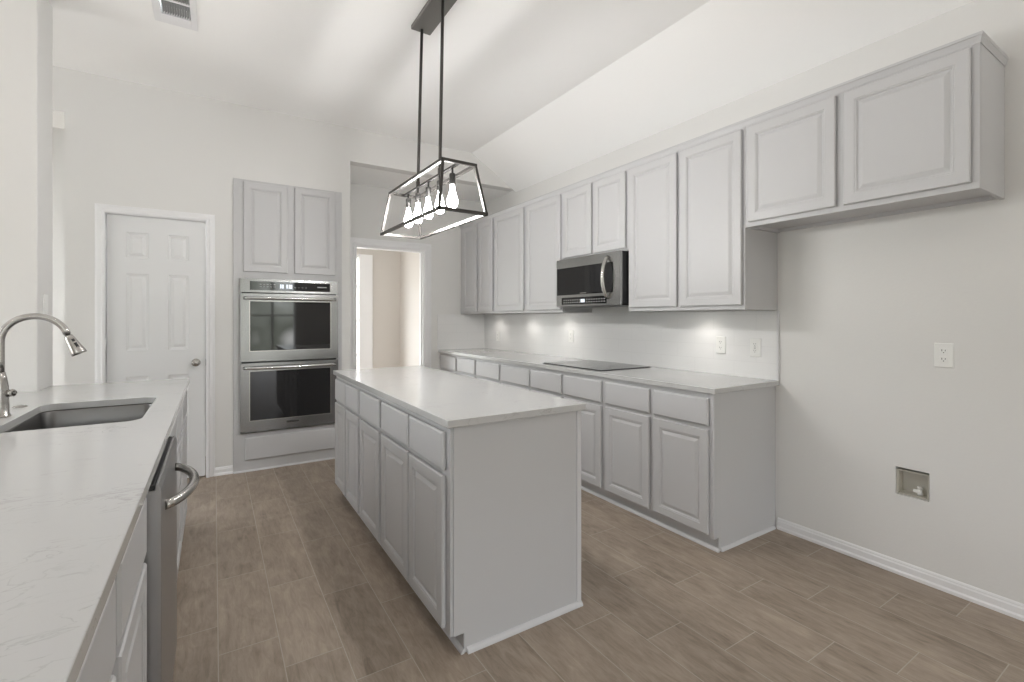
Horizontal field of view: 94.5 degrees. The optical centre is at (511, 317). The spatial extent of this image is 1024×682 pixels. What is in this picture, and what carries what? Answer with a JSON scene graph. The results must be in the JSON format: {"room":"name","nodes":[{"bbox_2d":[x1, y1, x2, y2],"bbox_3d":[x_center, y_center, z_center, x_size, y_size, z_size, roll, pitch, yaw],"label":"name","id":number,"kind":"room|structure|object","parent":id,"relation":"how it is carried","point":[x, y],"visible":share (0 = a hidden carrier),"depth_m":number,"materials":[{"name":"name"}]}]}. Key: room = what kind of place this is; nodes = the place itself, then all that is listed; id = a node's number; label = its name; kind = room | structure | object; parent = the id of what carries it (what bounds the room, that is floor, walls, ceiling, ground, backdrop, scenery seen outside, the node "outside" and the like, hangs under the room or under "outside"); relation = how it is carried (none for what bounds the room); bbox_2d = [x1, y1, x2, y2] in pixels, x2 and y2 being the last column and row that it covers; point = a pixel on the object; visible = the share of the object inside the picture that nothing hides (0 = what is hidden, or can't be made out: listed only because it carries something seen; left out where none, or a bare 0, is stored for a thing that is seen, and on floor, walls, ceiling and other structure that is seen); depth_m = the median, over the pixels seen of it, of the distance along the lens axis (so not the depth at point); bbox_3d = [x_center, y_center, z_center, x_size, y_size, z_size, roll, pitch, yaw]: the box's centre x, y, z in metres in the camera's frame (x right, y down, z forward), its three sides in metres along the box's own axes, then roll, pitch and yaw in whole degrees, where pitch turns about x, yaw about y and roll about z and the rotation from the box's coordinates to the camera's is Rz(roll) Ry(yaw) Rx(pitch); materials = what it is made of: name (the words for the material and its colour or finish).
{"room":"kitchen","nodes":[
{"label":"kitchen","id":0,"kind":"room"},
{"bbox_2d":[0,0,52,391],"bbox_3d":[-2.992,-0.250,2.367,0.960,3.100,0.285,0,0,-32],"label":"wall","id":1,"kind":"structure","parent":0,"point":[26,26],"depth_m":2.48,"materials":[{"name":"white paint"}]},
{"bbox_2d":[43,294,47,314],"bbox_3d":[-2.575,-0.072,2.615,0.009,0.116,0.072,0,0,-32],"label":"light switch","id":2,"kind":"object","parent":1,"relation":"attached to","point":[45,297],"visible":0.94,"depth_m":2.60,"materials":[{"name":"white plastic"}]},
{"bbox_2d":[53,127,64,385],"bbox_3d":[-4.212,-0.250,4.059,1.200,3.100,0.120,0,0,-32],"label":"wall","id":3,"kind":"structure","parent":0,"point":[58,133],"depth_m":4.14,"materials":[{"name":"white paint"}]},
{"bbox_2d":[53,66,64,128],"bbox_3d":[-4.895,-1.692,2.601,3.690,0.415,0.420,0,0,-32],"label":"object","id":4,"kind":"structure","parent":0,"point":[58,72],"depth_m":3.40,"materials":[{"name":"white paint"}]},
{"bbox_2d":[205,224,205,455],"bbox_3d":[-2.725,-0.250,4.606,1.700,3.100,0.100,0,0,-32],"label":"wall","id":5,"kind":"structure","parent":0,"point":[205,224],"depth_m":4.45,"materials":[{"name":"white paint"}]},
{"bbox_2d":[65,68,512,467],"bbox_3d":[-1.621,-0.300,4.486,3.860,3.200,0.120,0,0,-32],"label":"wall","id":6,"kind":"structure","parent":0,"point":[127,143],"depth_m":3.84,"materials":[{"name":"white paint"}]},
{"bbox_2d":[105,214,204,477],"bbox_3d":[-2.769,0.254,3.688,0.646,2.069,0.102,0,0,-32],"label":"door","id":7,"kind":"structure","parent":6,"relation":"in","point":[156,266],"depth_m":3.71,"materials":[{"name":"white paint"}]},
{"bbox_2d":[95,203,214,477],"bbox_3d":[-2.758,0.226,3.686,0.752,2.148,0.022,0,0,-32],"label":"trim","id":8,"kind":"structure","parent":6,"relation":"attached to","point":[100,209],"depth_m":3.73,"materials":[{"name":"white paint"}]},
{"bbox_2d":[214,465,232,475],"bbox_3d":[-2.392,1.266,3.921,0.133,0.068,0.016,0,0,-32],"label":"baseboard","id":9,"kind":"structure","parent":6,"relation":"attached to","point":[225,470],"depth_m":3.92,"materials":[{"name":"white paint"}]},
{"bbox_2d":[357,248,399,368],"bbox_3d":[-2.486,-0.075,6.778,2.020,2.750,0.120,0,0,-32],"label":"wall","id":10,"kind":"structure","parent":0,"point":[386,264],"depth_m":7.08,"materials":[{"name":"grey paint"}]},
{"bbox_2d":[359,254,372,368],"bbox_3d":[-2.138,0.188,6.908,0.197,2.225,0.029,0,0,-32],"label":"trim","id":11,"kind":"structure","parent":10,"relation":"attached to","point":[365,261],"depth_m":6.89,"materials":[{"name":"white paint"}]},
{"bbox_2d":[49,0,709,152],"bbox_3d":[-0.865,-1.850,-0.710,6.980,0.100,9.720,0,0,-32],"label":"ceiling","id":12,"kind":"structure","parent":0,"point":[354,64],"depth_m":3.21,"materials":[{"name":"white paint"}]},
{"bbox_2d":[151,0,197,30],"bbox_3d":[-1.902,-1.827,2.658,0.215,0.067,0.585,0,0,-32],"label":"ceiling vent","id":13,"kind":"object","parent":12,"relation":"in","point":[190,6],"visible":1,"depth_m":2.79,"materials":[{"name":"white metal"}]},
{"bbox_2d":[380,0,487,238],"bbox_3d":[-0.489,-1.167,2.765,0.301,1.266,0.902,0,0,-32],"label":"linear pendant","id":14,"kind":"object","parent":12,"relation":"hanging from","point":[433,12],"visible":1,"depth_m":2.72,"materials":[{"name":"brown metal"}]},
{"bbox_2d":[404,194,412,227],"bbox_3d":[-0.663,-0.687,3.029,0.057,0.216,0.057,0,0,-32],"label":"bulb","id":15,"kind":"object","parent":14,"relation":"attached to","point":[408,216],"depth_m":3.02,"materials":[{"name":"white glass"}]},
{"bbox_2d":[413,188,422,222],"bbox_3d":[-0.576,-0.687,2.897,0.057,0.216,0.057,0,0,-32],"label":"bulb","id":16,"kind":"object","parent":14,"relation":"attached to","point":[417,195],"depth_m":2.88,"materials":[{"name":"white glass"}]},
{"bbox_2d":[423,182,432,218],"bbox_3d":[-0.489,-0.687,2.765,0.057,0.216,0.057,0,0,-32],"label":"bulb","id":17,"kind":"object","parent":14,"relation":"attached to","point":[428,206],"depth_m":2.75,"materials":[{"name":"white glass"}]},
{"bbox_2d":[435,175,444,213],"bbox_3d":[-0.402,-0.687,2.633,0.057,0.216,0.057,0,0,-32],"label":"bulb","id":18,"kind":"object","parent":14,"relation":"attached to","point":[442,203],"depth_m":2.62,"materials":[{"name":"white glass"}]},
{"bbox_2d":[447,168,457,207],"bbox_3d":[-0.315,-0.687,2.501,0.057,0.216,0.057,0,0,-32],"label":"bulb","id":19,"kind":"object","parent":14,"relation":"attached to","point":[452,201],"depth_m":2.49,"materials":[{"name":"white glass"}]},
{"bbox_2d":[400,252,419,366],"bbox_3d":[-1.240,-0.075,6.582,0.120,2.750,1.540,0,0,-32],"label":"wall","id":20,"kind":"structure","parent":0,"point":[409,262],"depth_m":6.86,"materials":[{"name":"grey paint"}]},
{"bbox_2d":[350,183,482,369],"bbox_3d":[-1.208,-0.117,5.622,1.950,2.835,0.120,0,0,-32],"label":"wall","id":21,"kind":"structure","parent":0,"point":[368,203],"depth_m":5.71,"materials":[{"name":"white paint"}]},
{"bbox_2d":[350,237,430,368],"bbox_3d":[-1.413,0.206,5.479,0.976,2.188,0.142,0,0,-32],"label":"door frame","id":22,"kind":"structure","parent":21,"relation":"attached to","point":[354,241],"depth_m":5.54,"materials":[{"name":"white paint"}]},
{"bbox_2d":[350,165,508,201],"bbox_3d":[-1.042,-1.515,5.359,1.950,0.060,0.740,0,0,-32],"label":"ceiling","id":23,"kind":"structure","parent":0,"point":[358,175],"depth_m":5.26,"materials":[{"name":"white paint"}]},
{"bbox_2d":[172,456,1023,681],"bbox_3d":[-1.258,1.340,0.449,7.950,0.080,12.500,0,0,-32],"label":"floor","id":24,"kind":"structure","parent":0,"point":[280,578],"depth_m":2.09,"materials":[{"name":"brown wood"}]},
{"bbox_2d":[76,580,115,681],"bbox_3d":[-0.580,0.858,0.063,0.627,0.884,1.444,0,0,-32],"label":"base cabinet","id":25,"kind":"object","parent":24,"relation":"on","point":[99,661],"visible":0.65,"depth_m":0.72,"materials":[{"name":"grey paint"}]},
{"bbox_2d":[0,378,189,681],"bbox_3d":[-1.386,0.401,1.062,0.947,0.030,4.074,0,0,-32],"label":"countertop","id":26,"kind":"structure","parent":25,"relation":"on","point":[72,498],"depth_m":0.95,"materials":[{"name":"white stone"}]},
{"bbox_2d":[12,405,27,407],"bbox_3d":[-2.133,0.382,2.050,0.048,0.006,0.048,0,0,-32],"label":"cover","id":27,"kind":"object","parent":26,"relation":"on","point":[17,406],"visible":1,"depth_m":2.04,"materials":[{"name":"silver metal"}]},
{"bbox_2d":[0,313,86,417],"bbox_3d":[-1.882,0.183,1.877,0.285,0.405,0.117,0,0,-32],"label":"kitchen faucet","id":28,"kind":"object","parent":26,"relation":"on","point":[75,348],"visible":1,"depth_m":1.85,"materials":[{"name":"silver metal"}]},
{"bbox_2d":[4,403,152,432],"bbox_3d":[-1.749,0.520,1.951,0.454,0.208,0.687,0,0,-32],"label":"sink","id":29,"kind":"object","parent":26,"relation":"in","point":[118,413],"visible":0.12,"depth_m":2.19,"materials":[{"name":"metal"}]},
{"bbox_2d":[111,498,146,681],"bbox_3d":[-1.083,0.858,0.862,0.627,0.884,0.442,0,0,-32],"label":"base cabinet","id":30,"kind":"object","parent":24,"relation":"on","point":[130,665],"visible":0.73,"depth_m":0.99,"materials":[{"name":"grey paint"}]},
{"bbox_2d":[144,436,198,681],"bbox_3d":[-1.308,0.866,1.343,0.700,0.867,0.605,0,0,-32],"label":"dishwasher","id":31,"kind":"object","parent":24,"relation":"on","point":[162,497],"visible":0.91,"depth_m":1.31,"materials":[{"name":"grey metal"}]},
{"bbox_2d":[169,404,181,576],"bbox_3d":[-1.770,0.858,1.952,0.627,0.884,0.910,0,0,-32],"label":"base cabinet","id":32,"kind":"object","parent":24,"relation":"on","point":[176,430],"visible":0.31,"depth_m":2.32,"materials":[{"name":"grey paint"}]},
{"bbox_2d":[180,390,186,540],"bbox_3d":[-2.171,0.858,2.589,0.627,0.884,0.594,0,0,-32],"label":"base cabinet","id":33,"kind":"object","parent":24,"relation":"on","point":[183,434],"visible":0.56,"depth_m":2.71,"materials":[{"name":"grey paint"}]},
{"bbox_2d":[233,178,341,473],"bbox_3d":[-2.112,0.065,4.426,0.871,2.470,0.620,0,0,-32],"label":"tall cabinet","id":34,"kind":"object","parent":24,"relation":"on","point":[281,232],"visible":0.88,"depth_m":4.13,"materials":[{"name":"grey paint"}]},
{"bbox_2d":[240,278,337,433],"bbox_3d":[-2.065,0.318,4.362,0.788,1.304,0.618,0,0,-32],"label":"double wall oven","id":35,"kind":"object","parent":34,"relation":"in","point":[289,328],"visible":1,"depth_m":4.14,"materials":[{"name":"grey metal"}]},
{"bbox_2d":[335,376,368,528],"bbox_3d":[-0.850,0.858,3.353,0.647,0.884,0.703,0,0,-32],"label":"base cabinet","id":36,"kind":"object","parent":24,"relation":"on","point":[347,394],"visible":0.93,"depth_m":3.12,"materials":[{"name":"grey paint"}]},
{"bbox_2d":[360,388,390,558],"bbox_3d":[-0.547,0.858,2.873,0.647,0.884,0.432,0,0,-32],"label":"base cabinet","id":37,"kind":"object","parent":24,"relation":"on","point":[371,431],"visible":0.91,"depth_m":2.66,"materials":[{"name":"grey paint"}]},
{"bbox_2d":[440,353,476,377],"bbox_3d":[-0.368,0.858,5.519,0.636,0.884,0.944,0,0,-32],"label":"base cabinet","id":38,"kind":"object","parent":24,"relation":"on","point":[457,364],"visible":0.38,"depth_m":5.29,"materials":[{"name":"grey paint"}]},
{"bbox_2d":[381,398,582,654],"bbox_3d":[-0.192,0.858,2.326,0.665,0.884,0.871,0,0,-32],"label":"base cabinet","id":39,"kind":"object","parent":24,"relation":"on","point":[482,522],"visible":0.96,"depth_m":1.98,"materials":[{"name":"grey paint"}]},
{"bbox_2d":[333,365,585,427],"bbox_3d":[-0.493,0.401,2.814,0.682,0.030,2.023,0,0,-32],"label":"countertop","id":40,"kind":"structure","parent":39,"relation":"on","point":[447,399],"depth_m":2.34,"materials":[{"name":"white stone"}]},
{"bbox_2d":[476,358,530,390],"bbox_3d":[0.151,0.858,4.694,0.636,0.884,1.002,0,0,-32],"label":"base cabinet","id":41,"kind":"object","parent":24,"relation":"on","point":[514,375],"visible":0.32,"depth_m":4.45,"materials":[{"name":"grey paint"}]},
{"bbox_2d":[531,366,608,500],"bbox_3d":[0.662,0.858,3.883,0.636,0.884,0.914,0,0,-32],"label":"base cabinet","id":42,"kind":"object","parent":24,"relation":"on","point":[588,389],"visible":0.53,"depth_m":3.47,"materials":[{"name":"grey paint"}]},
{"bbox_2d":[605,378,775,552],"bbox_3d":[1.140,0.858,3.125,0.636,0.884,0.877,0,0,-32],"label":"base cabinet","id":43,"kind":"object","parent":24,"relation":"on","point":[699,467],"visible":0.98,"depth_m":2.82,"materials":[{"name":"grey paint"}]},
{"bbox_2d":[438,348,778,393],"bbox_3d":[0.376,0.401,4.330,0.646,0.030,3.751,0,0,-32],"label":"countertop","id":44,"kind":"structure","parent":43,"relation":"on","point":[711,383],"depth_m":3.23,"materials":[{"name":"white stone"}]},
{"bbox_2d":[544,360,649,370],"bbox_3d":[0.673,0.382,3.862,0.523,0.007,0.716,0,0,-32],"label":"cooktop","id":45,"kind":"object","parent":44,"relation":"in","point":[595,365],"visible":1,"depth_m":3.77,"materials":[{"name":"black glass"}]},
{"bbox_2d":[472,0,974,191],"bbox_3d":[2.361,-1.677,1.251,0.570,0.445,9.600,0,0,-32],"label":"ceiling","id":46,"kind":"structure","parent":0,"point":[723,52],"depth_m":3.09,"materials":[{"name":"white paint"}]},
{"bbox_2d":[485,0,1023,603],"bbox_3d":[1.965,-0.300,2.538,0.130,3.200,12.200,0,0,-32],"label":"wall","id":47,"kind":"structure","parent":0,"point":[864,305],"depth_m":2.38,"materials":[{"name":"white paint"}]},
{"bbox_2d":[461,217,502,313],"bbox_3d":[-0.280,-0.581,5.636,0.362,1.062,0.840,0,0,-32],"label":"upper cabinet","id":48,"kind":"object","parent":47,"relation":"attached to","point":[477,240],"visible":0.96,"depth_m":5.50,"materials":[{"name":"grey paint"}]},
{"bbox_2d":[494,193,591,313],"bbox_3d":[0.265,-0.581,4.772,0.362,1.062,1.201,0,0,-32],"label":"upper cabinet","id":49,"kind":"object","parent":47,"relation":"attached to","point":[528,240],"visible":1,"depth_m":4.58,"materials":[{"name":"grey paint"}]},
{"bbox_2d":[563,169,628,259],"bbox_3d":[0.795,-0.807,3.931,0.362,0.609,0.784,0,0,-32],"label":"upper cabinet","id":50,"kind":"object","parent":47,"relation":"attached to","point":[595,213],"visible":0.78,"depth_m":3.77,"materials":[{"name":"grey paint"}]},
{"bbox_2d":[557,250,628,307],"bbox_3d":[0.734,-0.297,3.899,0.477,0.406,0.767,0,0,-32],"label":"microwave","id":51,"kind":"object","parent":50,"relation":"attached to","point":[602,279],"visible":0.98,"depth_m":3.73,"materials":[{"name":"grey metal"}]},
{"bbox_2d":[437,311,779,380],"bbox_3d":[0.371,0.170,4.327,0.658,0.430,3.754,0,0,-32],"label":"backsplash","id":52,"kind":"structure","parent":47,"relation":"attached to","point":[671,340],"depth_m":3.87,"materials":[{"name":"white tile"}]},
{"bbox_2d":[569,330,573,341],"bbox_3d":[0.573,0.178,4.599,0.008,0.116,0.072,0,0,-32],"label":"outlet","id":53,"kind":"object","parent":52,"relation":"attached to","point":[571,332],"visible":1,"depth_m":4.59,"materials":[{"name":"white plastic"}]},
{"bbox_2d":[716,336,725,353],"bbox_3d":[1.429,0.185,3.240,0.008,0.116,0.072,0,0,-32],"label":"outlet","id":54,"kind":"object","parent":52,"relation":"attached to","point":[720,341],"visible":1,"depth_m":3.24,"materials":[{"name":"white plastic"}]},
{"bbox_2d":[750,338,760,356],"bbox_3d":[1.559,0.190,3.033,0.009,0.116,0.072,0,0,-32],"label":"outlet","id":55,"kind":"object","parent":52,"relation":"attached to","point":[755,344],"visible":1,"depth_m":3.03,"materials":[{"name":"white plastic"}]},
{"bbox_2d":[752,342,757,352],"bbox_3d":[1.557,0.190,3.032,0.003,0.066,0.034,0,0,-32],"label":"receptacle","id":56,"kind":"object","parent":55,"relation":"attached to","point":[754,344],"depth_m":3.03,"materials":[{"name":"grey plastic"}]},
{"bbox_2d":[629,127,776,311],"bbox_3d":[1.246,-0.581,3.214,0.362,1.062,0.909,0,0,-32],"label":"upper cabinet","id":57,"kind":"object","parent":47,"relation":"attached to","point":[691,248],"visible":0.99,"depth_m":2.99,"materials":[{"name":"grey paint"}]},
{"bbox_2d":[745,43,1004,232],"bbox_3d":[1.754,-0.818,2.409,0.362,0.588,0.993,0,0,-32],"label":"upper cabinet","id":58,"kind":"object","parent":47,"relation":"attached to","point":[928,135],"visible":1,"depth_m":2.17,"materials":[{"name":"grey paint"}]},
{"bbox_2d":[460,30,1008,228],"bbox_3d":[0.762,-1.127,3.986,0.359,0.038,4.744,0,0,-32],"label":"crown molding","id":59,"kind":"structure","parent":58,"relation":"attached to","point":[981,37],"depth_m":2.45,"materials":[{"name":"grey paint"}]},
{"bbox_2d":[777,517,1023,620],"bbox_3d":[3.396,1.266,0.128,0.016,0.068,6.596,0,0,-32],"label":"baseboard","id":60,"kind":"structure","parent":47,"relation":"attached to","point":[1006,606],"depth_m":2.35,"materials":[{"name":"white paint"}]},
{"bbox_2d":[896,467,928,500],"bbox_3d":[2.036,0.828,2.386,0.081,0.143,0.139,0,0,-32],"label":"water supply box","id":61,"kind":"object","parent":47,"relation":"attached to","point":[909,482],"visible":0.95,"depth_m":2.40,"materials":[{"name":"grey plastic"}]},
{"bbox_2d":[934,343,953,367],"bbox_3d":[2.060,0.178,2.256,0.008,0.116,0.072,0,0,-32],"label":"wall outlet","id":62,"kind":"object","parent":47,"relation":"attached to","point":[943,352],"visible":1,"depth_m":2.25,"materials":[{"name":"white plastic"}]},
{"bbox_2d":[939,356,947,362],"bbox_3d":[2.058,0.198,2.255,0.003,0.028,0.032,0,0,-32],"label":"receptacle","id":63,"kind":"object","parent":62,"relation":"attached to","point":[942,359],"depth_m":2.25,"materials":[{"name":"grey plastic"}]},
{"bbox_2d":[939,348,947,353],"bbox_3d":[2.058,0.158,2.255,0.003,0.028,0.032,0,0,-32],"label":"receptacle","id":64,"kind":"object","parent":62,"relation":"attached to","point":[941,350],"depth_m":2.25,"materials":[{"name":"grey plastic"}]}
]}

